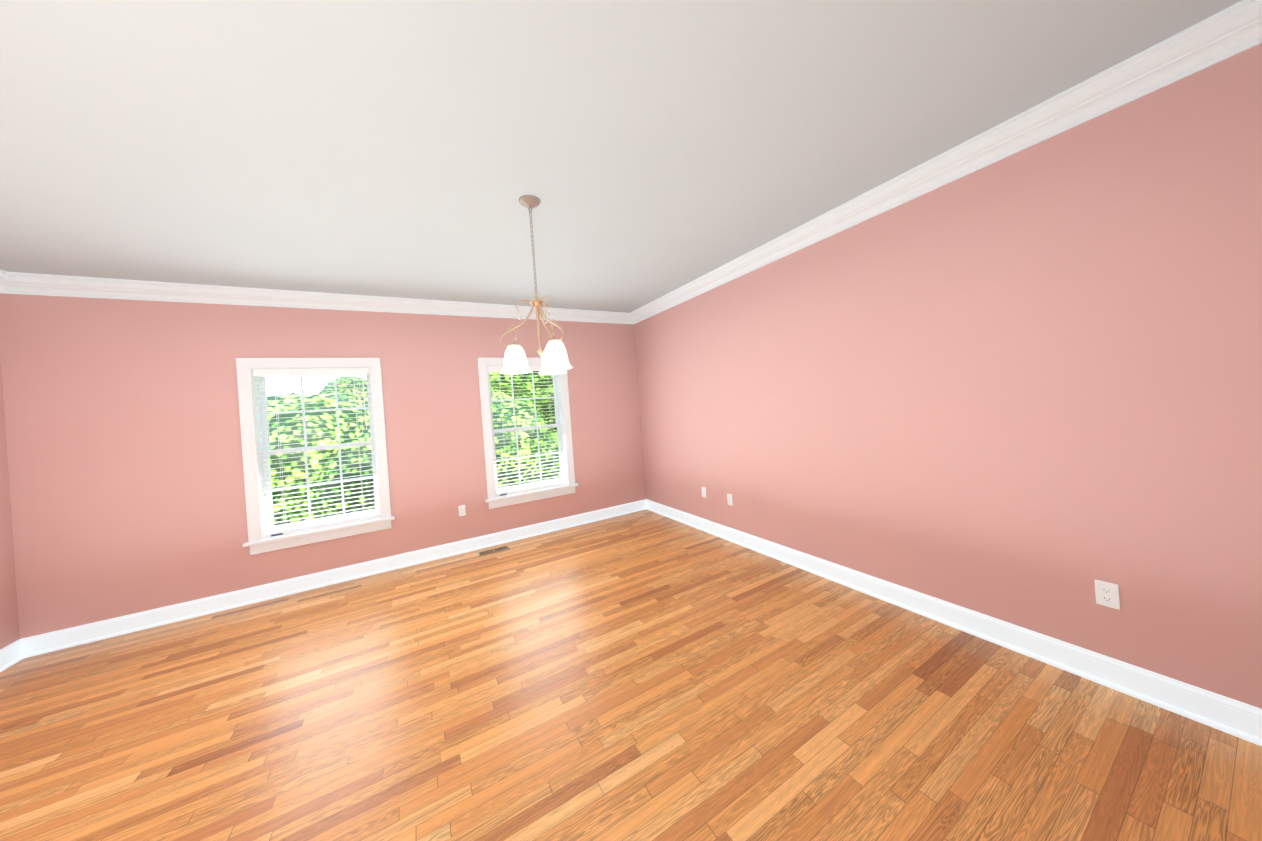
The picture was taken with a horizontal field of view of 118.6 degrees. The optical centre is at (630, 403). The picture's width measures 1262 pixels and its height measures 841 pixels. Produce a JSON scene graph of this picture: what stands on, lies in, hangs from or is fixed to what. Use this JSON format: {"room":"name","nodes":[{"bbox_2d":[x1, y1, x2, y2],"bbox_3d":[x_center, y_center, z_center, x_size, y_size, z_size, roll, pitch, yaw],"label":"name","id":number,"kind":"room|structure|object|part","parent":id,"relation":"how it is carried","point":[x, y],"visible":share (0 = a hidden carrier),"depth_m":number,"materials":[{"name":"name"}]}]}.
{"room":"empty dining room","nodes":[
{"label":"empty dining room","id":0,"kind":"room"},
{"bbox_2d":[0,353,19,649],"bbox_3d":[-3.300,0.353,0.479,0.170,2.740,5.317,-4,0,-30],"label":"wall","id":1,"kind":"structure","parent":0,"point":[9,628],"depth_m":2.64,"materials":[{"name":"pink paint"}]},
{"bbox_2d":[0,269,11,291],"bbox_3d":[-3.265,-0.959,0.545,0.118,0.128,4.710,-4,0,-30],"label":"crown molding","id":2,"kind":"structure","parent":1,"relation":"attached to","point":[5,280],"depth_m":2.67,"materials":[{"name":"white wood"}]},
{"bbox_2d":[0,639,23,671],"bbox_3d":[-3.110,1.646,0.511,0.028,0.133,4.890,-4,0,-30],"label":"baseboard","id":3,"kind":"structure","parent":1,"relation":"attached to","point":[11,654],"depth_m":2.60,"materials":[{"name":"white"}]},
{"bbox_2d":[0,293,645,638],"bbox_3d":[-2.207,0.287,4.068,5.291,2.740,0.170,-4,0,-30],"label":"wall","id":4,"kind":"structure","parent":0,"point":[125,458],"depth_m":3.17,"materials":[{"name":"pink paint"}]},
{"bbox_2d":[236,358,391,554],"bbox_3d":[-2.978,0.435,3.609,1.058,1.727,0.194,-4,0,-30],"label":"window","id":5,"kind":"structure","parent":4,"relation":"in","point":[306,372],"depth_m":3.52,"materials":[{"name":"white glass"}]},
{"bbox_3d":[-3.008,0.421,3.661,0.860,1.507,0.065,-4,0,-30],"label":"left window sash","id":6,"kind":"part","parent":5,"relation":"part of","materials":[{"name":"clear glass"}]},
{"bbox_2d":[359,374,366,456],"bbox_3d":[-2.662,0.115,3.732,0.042,0.824,0.012,-4,0,-26],"label":"blind wand","id":7,"kind":"object","parent":5,"relation":"hanging from","point":[364,407],"visible":1,"depth_m":3.73,"materials":[{"name":"white plastic"}]},
{"bbox_2d":[0,272,627,323],"bbox_3d":[-2.233,-1.021,3.949,5.291,0.128,0.118,-4,0,-30],"label":"crown molding","id":8,"kind":"structure","parent":4,"relation":"attached to","point":[22,283],"depth_m":3.35,"materials":[{"name":"white wood"}]},
{"bbox_2d":[243,516,394,546],"bbox_3d":[-2.898,1.194,3.565,1.112,0.030,0.148,-4,0,-30],"label":"sill","id":9,"kind":"structure","parent":4,"relation":"attached to","point":[315,531],"depth_m":3.49,"materials":[{"name":"white wood"}]},
{"bbox_2d":[22,500,643,657],"bbox_3d":[-2.061,1.583,3.976,5.291,0.133,0.028,-4,0,-30],"label":"baseboard","id":10,"kind":"structure","parent":4,"relation":"attached to","point":[91,632],"depth_m":3.37,"materials":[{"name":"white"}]},
{"bbox_2d":[458,505,465,515],"bbox_3d":[-1.857,1.179,4.123,0.070,0.115,0.008,-4,0,-30],"label":"electrical outlet","id":11,"kind":"object","parent":4,"relation":"attached to","point":[462,510],"visible":1,"depth_m":4.12,"materials":[{"name":"white plastic"}]},
{"bbox_2d":[478,357,575,508],"bbox_3d":[-1.264,0.311,4.590,1.058,1.727,0.194,-4,0,-30],"label":"window","id":12,"kind":"structure","parent":4,"relation":"in","point":[498,369],"depth_m":4.56,"materials":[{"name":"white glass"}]},
{"bbox_3d":[-1.294,0.298,4.642,0.860,1.507,0.065,-4,0,-30],"label":"right window sash","id":13,"kind":"part","parent":12,"relation":"part of","materials":[{"name":"clear glass"}]},
{"bbox_2d":[552,374,557,434],"bbox_3d":[-0.948,-0.008,4.714,0.042,0.824,0.012,-4,0,-26],"label":"blind wand","id":14,"kind":"object","parent":12,"relation":"hanging from","point":[556,400],"visible":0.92,"depth_m":4.71,"materials":[{"name":"white plastic"}]},
{"bbox_2d":[485,483,577,502],"bbox_3d":[-1.184,1.071,4.546,1.112,0.030,0.148,-4,0,-30],"label":"sill","id":15,"kind":"structure","parent":4,"relation":"attached to","point":[509,496],"depth_m":4.47,"materials":[{"name":"white wood"}]},
{"bbox_2d":[0,0,1241,312],"bbox_3d":[-1.041,-1.244,1.840,5.631,0.120,5.317,-4,0,-30],"label":"ceiling","id":16,"kind":"structure","parent":0,"point":[646,150],"depth_m":1.65,"materials":[{"name":"paint"}]},
{"bbox_2d":[499,195,572,374],"bbox_3d":[-0.582,-0.702,2.222,0.421,1.026,0.427,-4,0,-30],"label":"chandelier","id":17,"kind":"object","parent":16,"relation":"hanging from","point":[554,357],"visible":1,"depth_m":2.18,"materials":[{"name":"white glass"}]},
{"bbox_3d":[-0.588,-0.937,2.248,0.128,0.556,0.128,-4,0,-30],"label":"canopy chain","id":18,"kind":"part","parent":17,"relation":"part of","materials":[{"name":"silver metal"}]},
{"bbox_3d":[-0.571,-0.472,2.208,0.384,0.405,0.393,-4,0,-30],"label":"frame","id":19,"kind":"part","parent":17,"relation":"part of","materials":[{"name":"gold metal"}]},
{"bbox_2d":[0,509,1261,840],"bbox_3d":[-0.829,1.609,1.827,5.631,0.120,5.317,-4,0,-30],"label":"floor","id":20,"kind":"structure","parent":0,"point":[644,675],"depth_m":1.76,"materials":[{"name":"brown wood"}]},
{"bbox_2d":[478,546,509,555],"bbox_3d":[-1.497,1.606,4.092,0.312,0.005,0.115,-4,0,-30],"label":"floor vent","id":21,"kind":"object","parent":20,"relation":"in","point":[493,550],"visible":1,"depth_m":4.09,"materials":[{"name":"brown metal"}]},
{"bbox_2d":[633,43,1261,708],"bbox_3d":[1.430,0.012,3.188,0.170,2.740,5.317,-4,0,-30],"label":"wall","id":22,"kind":"structure","parent":0,"point":[1023,389],"depth_m":1.91,"materials":[{"name":"pink paint"}]},
{"bbox_2d":[701,487,705,497],"bbox_3d":[0.817,0.995,4.203,0.008,0.115,0.070,-4,0,-30],"label":"electrical outlet","id":23,"kind":"object","parent":22,"relation":"attached to","point":[703,491],"visible":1,"depth_m":4.20,"materials":[{"name":"white plastic"}]},
{"bbox_2d":[727,494,732,505],"bbox_3d":[1.016,0.989,3.855,0.008,0.115,0.070,-4,0,-30],"label":"electrical outlet","id":24,"kind":"object","parent":22,"relation":"attached to","point":[729,499],"visible":1,"depth_m":3.85,"materials":[{"name":"white plastic"}]},
{"bbox_2d":[628,0,1261,323],"bbox_3d":[1.215,-1.282,3.110,0.118,0.128,4.710,-4,0,-30],"label":"crown molding","id":25,"kind":"structure","parent":22,"relation":"attached to","point":[1220,36],"depth_m":1.82,"materials":[{"name":"white wood"}]},
{"bbox_2d":[644,499,1261,745],"bbox_3d":[1.448,1.318,3.120,0.028,0.133,4.890,-4,0,-30],"label":"baseboard","id":26,"kind":"structure","parent":22,"relation":"attached to","point":[1238,719],"depth_m":1.96,"materials":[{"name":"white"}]},
{"bbox_2d":[1094,580,1119,609],"bbox_3d":[2.216,0.890,1.746,0.008,0.115,0.070,-4,0,-30],"label":"electrical outlet","id":27,"kind":"object","parent":22,"relation":"attached to","point":[1107,594],"visible":1,"depth_m":1.74,"materials":[{"name":"white plastic"}]},
{"bbox_2d":[1100,587,1113,602],"bbox_3d":[2.214,0.890,1.744,0.002,0.062,0.033,-4,0,-30],"label":"socket","id":28,"kind":"object","parent":27,"relation":"attached to","point":[1106,593],"depth_m":1.74,"materials":[{"name":"white plastic"}]},
{"label":"outside","id":29,"kind":"structure","parent":0,"visible":0},
{"bbox_2d":[267,371,560,524],"bbox_3d":[-20.104,-1.550,43.368,130.000,15.821,85.583,-4,0,-30],"label":"trees","id":30,"kind":"object","parent":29,"point":[359,403],"depth_m":5.36,"materials":[{"name":"green plant"}]}
]}

